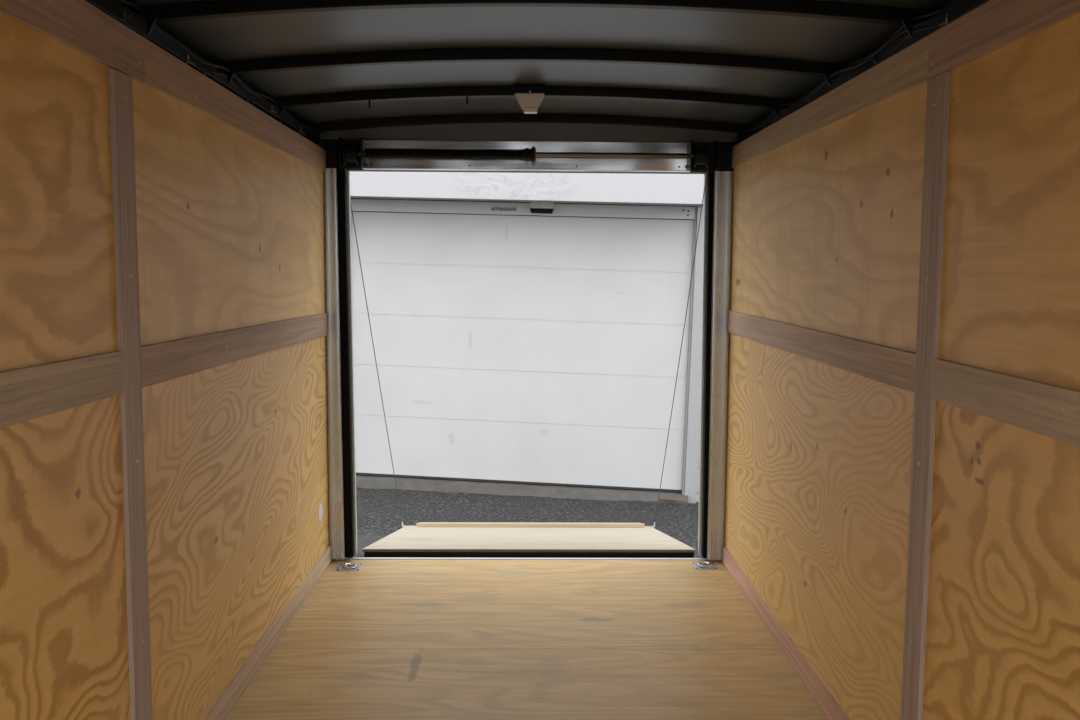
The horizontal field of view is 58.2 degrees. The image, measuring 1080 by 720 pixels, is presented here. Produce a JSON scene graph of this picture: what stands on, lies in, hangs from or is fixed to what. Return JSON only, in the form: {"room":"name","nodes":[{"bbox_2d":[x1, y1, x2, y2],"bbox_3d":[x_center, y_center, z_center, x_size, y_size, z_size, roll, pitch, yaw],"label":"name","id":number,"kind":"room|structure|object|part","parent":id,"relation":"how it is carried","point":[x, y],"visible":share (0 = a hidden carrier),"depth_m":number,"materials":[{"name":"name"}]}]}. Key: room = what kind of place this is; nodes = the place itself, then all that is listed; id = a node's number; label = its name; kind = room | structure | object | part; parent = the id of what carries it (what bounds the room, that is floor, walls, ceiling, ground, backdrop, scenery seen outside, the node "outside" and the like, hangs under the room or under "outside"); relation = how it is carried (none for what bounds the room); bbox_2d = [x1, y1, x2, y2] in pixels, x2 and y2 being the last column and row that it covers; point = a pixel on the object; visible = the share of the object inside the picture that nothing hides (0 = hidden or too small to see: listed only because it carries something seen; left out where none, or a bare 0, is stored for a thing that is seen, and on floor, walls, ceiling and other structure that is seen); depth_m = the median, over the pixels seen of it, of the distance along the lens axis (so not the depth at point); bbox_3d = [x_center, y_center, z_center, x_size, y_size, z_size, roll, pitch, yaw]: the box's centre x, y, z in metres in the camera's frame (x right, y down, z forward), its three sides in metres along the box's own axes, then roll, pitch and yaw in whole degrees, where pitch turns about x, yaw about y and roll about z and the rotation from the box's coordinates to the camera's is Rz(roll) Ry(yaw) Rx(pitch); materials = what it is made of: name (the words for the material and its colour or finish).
{"room":"cargo space","nodes":[
{"label":"cargo space","id":0,"kind":"room"},
{"bbox_2d":[0,0,328,719],"bbox_3d":[-0.927,0.186,1.991,0.095,1.938,4.550,0,5,-1],"label":"wall","id":1,"kind":"structure","parent":0,"point":[230,224],"depth_m":2.23,"materials":[{"name":"brown wood"}]},
{"bbox_3d":[-0.866,-0.223,0.859,0.009,0.723,2.369,0,5,-1],"label":"plywood panel","id":2,"kind":"part","parent":1,"relation":"part of","materials":[{"name":"brown wood"}]},
{"bbox_2d":[0,351,123,427],"bbox_3d":[-0.857,0.125,0.867,0.012,0.105,2.320,0,5,-1],"label":"trim","id":3,"kind":"structure","parent":1,"relation":"attached to","point":[27,393],"depth_m":1.74,"materials":[{"name":"brown wood"}]},
{"bbox_3d":[-0.871,0.657,0.941,0.009,1.040,2.369,0,5,-1],"label":"plywood panel","id":4,"kind":"part","parent":1,"relation":"part of","materials":[{"name":"brown wood"}]},
{"bbox_2d":[0,0,144,81],"bbox_3d":[-0.854,-0.552,0.889,0.012,0.114,2.489,0,5,-1],"label":"trim","id":5,"kind":"structure","parent":1,"relation":"attached to","point":[78,25],"depth_m":1.84,"materials":[{"name":"brown wood"}]},
{"bbox_2d":[108,69,152,719],"bbox_3d":[-0.875,0.197,2.087,0.013,1.590,0.094,0,5,-1],"label":"trim","id":6,"kind":"structure","parent":1,"relation":"attached to","point":[120,84],"depth_m":2.06,"materials":[{"name":"brown wood"}]},
{"bbox_3d":[-0.916,-0.716,1.841,0.062,0.037,4.418,0,5,-1],"label":"rail","id":7,"kind":"part","parent":1,"relation":"part of","materials":[{"name":"wood"}]},
{"bbox_2d":[116,0,320,138],"bbox_3d":[-0.891,-0.724,1.837,0.043,0.076,4.372,0,5,-1],"label":"harness","id":8,"kind":"object","parent":1,"relation":"attached to","point":[181,45],"visible":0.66,"depth_m":2.69,"materials":[{"name":"black plastic"}]},
{"bbox_3d":[-0.897,-0.428,3.060,0.009,0.723,2.049,0,5,-1],"label":"plywood panel","id":9,"kind":"part","parent":1,"relation":"part of","materials":[{"name":"brown wood"}]},
{"bbox_2d":[141,38,325,171],"bbox_3d":[-0.885,-0.747,3.090,0.012,0.100,1.928,0,5,-1],"label":"trim","id":10,"kind":"structure","parent":1,"relation":"attached to","point":[165,73],"depth_m":2.65,"materials":[{"name":"brown wood"}]},
{"bbox_2d":[141,313,327,387],"bbox_3d":[-0.889,-0.067,3.117,0.012,0.108,2.001,0,5,-1],"label":"trim","id":11,"kind":"structure","parent":1,"relation":"attached to","point":[164,361],"depth_m":2.67,"materials":[{"name":"brown wood"}]},
{"bbox_3d":[-0.902,0.452,3.142,0.009,1.040,2.049,0,5,-1],"label":"plywood panel","id":12,"kind":"part","parent":1,"relation":"part of","materials":[{"name":"brown wood"}]},
{"bbox_2d":[204,545,330,719],"bbox_3d":[-0.879,1.042,2.005,0.010,0.074,4.417,0,5,-1],"label":"baseboard","id":13,"kind":"structure","parent":1,"relation":"attached to","point":[228,699],"depth_m":3.16,"materials":[{"name":"brown wood"}]},
{"bbox_2d":[318,504,322,521],"bbox_3d":[-0.908,0.633,4.018,0.006,0.076,0.076,0,5,-1],"label":"plug","id":14,"kind":"object","parent":1,"relation":"attached to","point":[320,510],"visible":1,"depth_m":4.00,"materials":[{"name":"white plastic"}]},
{"bbox_2d":[315,140,328,520],"bbox_3d":[-0.959,0.002,4.193,0.094,1.860,0.130,0,5,-1],"label":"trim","id":15,"kind":"structure","parent":1,"relation":"attached to","point":[320,144],"depth_m":4.05,"materials":[{"name":"grey metal"}]},
{"bbox_2d":[226,560,827,719],"bbox_3d":[-0.025,1.118,2.056,1.870,0.075,4.480,0,5,-1],"label":"floor","id":16,"kind":"structure","parent":0,"point":[384,639],"depth_m":3.28,"materials":[{"name":"brown wood"}]},
{"bbox_2d":[336,563,361,570],"bbox_3d":[-0.811,0.875,4.121,0.098,0.016,0.086,0,5,-1],"label":"ring","id":17,"kind":"object","parent":16,"relation":"on","point":[347,566],"visible":1,"depth_m":4.11,"materials":[{"name":"metal"}]},
{"bbox_2d":[692,562,717,568],"bbox_3d":[0.709,0.880,4.171,0.098,0.016,0.086,0,5,-1],"label":"ring","id":18,"kind":"object","parent":16,"relation":"on","point":[699,565],"visible":1,"depth_m":4.16,"materials":[{"name":"metal"}]},
{"bbox_2d":[323,140,733,559],"bbox_3d":[-0.051,0.046,4.193,1.860,1.943,0.105,0,5,-1],"label":"door frame","id":19,"kind":"structure","parent":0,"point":[718,194],"depth_m":4.12,"materials":[{"name":"silver metal"}]},
{"bbox_3d":[-0.877,0.027,4.167,0.067,1.669,0.080,0,5,-1],"label":"post","id":20,"kind":"part","parent":19,"relation":"part of","materials":[{"name":"silver metal"}]},
{"bbox_3d":[-0.055,-0.859,4.083,1.380,0.120,0.045,0,5,-1],"label":"header panel","id":21,"kind":"part","parent":19,"relation":"part of","materials":[{"name":"silver metal"}]},
{"bbox_3d":[-0.056,0.879,4.264,1.720,0.016,0.021,0,5,-1],"label":"sill","id":22,"kind":"part","parent":19,"relation":"part of","materials":[{"name":"metal"}]},
{"bbox_2d":[339,137,718,170],"bbox_3d":[-0.044,-0.852,4.010,1.554,0.115,0.100,0,5,-1],"label":"spring","id":23,"kind":"object","parent":19,"relation":"attached to","point":[352,153],"visible":1,"depth_m":3.99,"materials":[{"name":"metal"}]},
{"bbox_2d":[344,164,402,525],"bbox_3d":[-0.829,0.099,4.995,0.008,2.002,1.728,0,5,0],"label":"cable","id":24,"kind":"object","parent":23,"relation":"hanging from","point":[344,164],"visible":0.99,"depth_m":4.75,"materials":[{"name":"metal"}]},
{"bbox_2d":[654,167,707,526],"bbox_3d":[0.704,0.106,5.017,0.008,2.002,1.728,0,5,0],"label":"cable","id":25,"kind":"object","parent":23,"relation":"attached to","point":[707,167],"visible":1,"depth_m":4.75,"materials":[{"name":"metal"}]},
{"bbox_2d":[362,522,695,557],"bbox_3d":[-0.058,0.962,5.159,1.542,0.360,1.671,0,5,-1],"label":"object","id":26,"kind":"structure","parent":19,"relation":"attached to","point":[426,539],"depth_m":4.77,"materials":[{"name":"brown wood"}]},
{"bbox_3d":[-0.059,0.966,5.188,1.491,0.345,1.589,0,5,-1],"label":"steel frame","id":27,"kind":"part","parent":26,"relation":"part of","materials":[{"name":"black metal"}]},
{"bbox_3d":[0.768,0.035,4.191,0.082,1.669,0.080,0,5,-1],"label":"post","id":28,"kind":"part","parent":19,"relation":"part of","materials":[{"name":"silver metal"}]},
{"bbox_2d":[115,0,955,139],"bbox_3d":[-0.014,-0.767,1.905,1.910,0.128,4.590,0,5,-1],"label":"ceiling","id":29,"kind":"structure","parent":0,"point":[333,65],"depth_m":2.77,"materials":[{"name":"black paint"}]},
{"bbox_2d":[514,85,544,113],"bbox_3d":[-0.037,-0.908,3.385,0.108,0.090,0.090,0,5,-1],"label":"ceiling lamp","id":30,"kind":"object","parent":29,"relation":"attached to","point":[529,98],"visible":1,"depth_m":3.35,"materials":[{"name":"beige plastic"}]},
{"bbox_3d":[-0.036,-0.936,3.368,0.108,0.032,0.030,0,5,-1],"label":"mounting plate","id":31,"kind":"part","parent":30,"relation":"part of","materials":[{"name":"black paint"}]},
{"bbox_2d":[725,0,1079,719],"bbox_3d":[0.888,0.195,2.018,0.095,1.938,4.550,0,5,-1],"label":"wall","id":32,"kind":"structure","parent":0,"point":[826,227],"depth_m":2.18,"materials":[{"name":"brown wood"}]},
{"bbox_2d":[338,141,711,173],"bbox_3d":[-0.046,-0.894,4.154,1.910,0.176,0.069,0,5,-1],"label":"trim","id":33,"kind":"structure","parent":32,"relation":"attached to","point":[340,167],"depth_m":4.15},
{"bbox_2d":[319,123,737,143],"bbox_3d":[-0.044,-0.969,4.066,1.870,0.100,0.090,0,5,-1],"label":"trim","id":34,"kind":"structure","parent":32,"relation":"attached to","point":[462,131],"depth_m":4.04,"materials":[{"name":"metal"}]},
{"bbox_2d":[722,546,849,719],"bbox_3d":[0.831,1.050,2.030,0.010,0.074,4.417,0,5,-1],"label":"baseboard","id":35,"kind":"structure","parent":32,"relation":"attached to","point":[825,700],"depth_m":3.18,"materials":[{"name":"brown wood"}]},
{"bbox_3d":[0.827,0.460,3.167,0.009,1.040,2.049,0,5,-1],"label":"plywood panel","id":36,"kind":"part","parent":32,"relation":"part of","materials":[{"name":"brown wood"}]},
{"bbox_2d":[728,310,915,392],"bbox_3d":[0.819,-0.069,3.141,0.012,0.101,2.001,0,5,-1],"label":"trim","id":37,"kind":"structure","parent":32,"relation":"attached to","point":[894,367],"depth_m":2.71,"materials":[{"name":"brown wood"}]},
{"bbox_3d":[0.832,-0.420,3.085,0.009,0.723,2.049,0,5,-1],"label":"plywood panel","id":38,"kind":"part","parent":32,"relation":"part of","materials":[{"name":"brown wood"}]},
{"bbox_2d":[732,35,928,167],"bbox_3d":[0.823,-0.748,3.079,0.012,0.103,1.998,0,5,-1],"label":"trim","id":39,"kind":"structure","parent":32,"relation":"attached to","point":[907,69],"depth_m":2.61,"materials":[{"name":"brown wood"}]},
{"bbox_2d":[737,0,958,137],"bbox_3d":[0.862,-0.740,2.111,0.043,0.072,3.870,0,5,-1],"label":"harness","id":40,"kind":"object","parent":32,"relation":"attached to","point":[898,33],"visible":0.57,"depth_m":2.45,"materials":[{"name":"black plastic"}]},
{"bbox_3d":[0.890,-0.708,1.867,0.062,0.037,4.418,0,5,-1],"label":"rail","id":41,"kind":"part","parent":32,"relation":"part of","materials":[{"name":"wood"}]},
{"bbox_2d":[900,71,950,719],"bbox_3d":[0.832,0.200,2.112,0.013,1.600,0.094,0,5,-1],"label":"trim","id":42,"kind":"structure","parent":32,"relation":"attached to","point":[938,87],"depth_m":2.09,"materials":[{"name":"brown wood"}]},
{"bbox_3d":[0.858,0.665,0.966,0.009,1.040,2.369,0,5,-1],"label":"plywood panel","id":43,"kind":"part","parent":32,"relation":"part of","materials":[{"name":"brown wood"}]},
{"bbox_2d":[927,0,1079,78],"bbox_3d":[0.854,-0.528,0.880,0.012,0.114,2.419,0,5,-1],"label":"trim","id":44,"kind":"structure","parent":32,"relation":"attached to","point":[993,25],"depth_m":1.81,"materials":[{"name":"brown wood"}]},
{"bbox_2d":[933,359,1079,446],"bbox_3d":[0.851,0.151,0.893,0.012,0.095,2.320,0,5,-1],"label":"trim","id":45,"kind":"structure","parent":32,"relation":"attached to","point":[1052,411],"depth_m":1.72,"materials":[{"name":"brown wood"}]},
{"bbox_3d":[0.863,-0.215,0.884,0.009,0.723,2.369,0,5,-1],"label":"plywood panel","id":46,"kind":"part","parent":32,"relation":"part of","materials":[{"name":"brown wood"}]},
{"label":"outside","id":47,"kind":"structure","parent":0,"visible":0},
{"bbox_2d":[353,487,702,557],"bbox_3d":[-0.061,1.740,4.303,60.000,2.370,60.000,0,5,-1],"label":"ground","id":48,"kind":"structure","parent":47,"point":[378,511],"depth_m":7.08,"materials":[{"name":"grey asphalt"}]},
{"bbox_2d":[350,171,703,504],"bbox_3d":[-0.244,-0.374,7.556,9.200,3.450,0.620,2,6,6],"label":"building","id":49,"kind":"structure","parent":48,"relation":"on","point":[588,195],"depth_m":7.45,"materials":[{"name":"grey metal"}]},
{"bbox_3d":[-0.284,-1.177,7.560,0.200,0.037,0.022,2,6,6],"label":"corroded plate","id":50,"kind":"part","parent":49,"relation":"part of","materials":[{"name":"metal"}]},
{"bbox_2d":[351,212,693,491],"bbox_3d":[-0.197,-0.071,7.721,2.715,2.133,0.043,2,6,6],"label":"garage door","id":51,"kind":"structure","parent":49,"relation":"attached to","point":[540,350],"depth_m":7.69,"materials":[{"name":"white paint"}]},
{"bbox_3d":[-0.169,-1.178,7.566,2.733,0.092,0.029,2,6,6],"label":"head rail","id":52,"kind":"part","parent":49,"relation":"part of","materials":[{"name":"white metal"}]},
{"bbox_2d":[659,498,684,500],"bbox_3d":[1.017,1.081,7.499,0.207,0.024,0.024,1,5,10],"label":"scrap","id":53,"kind":"object","parent":48,"relation":"on","point":[662,499],"visible":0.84,"depth_m":7.50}
]}

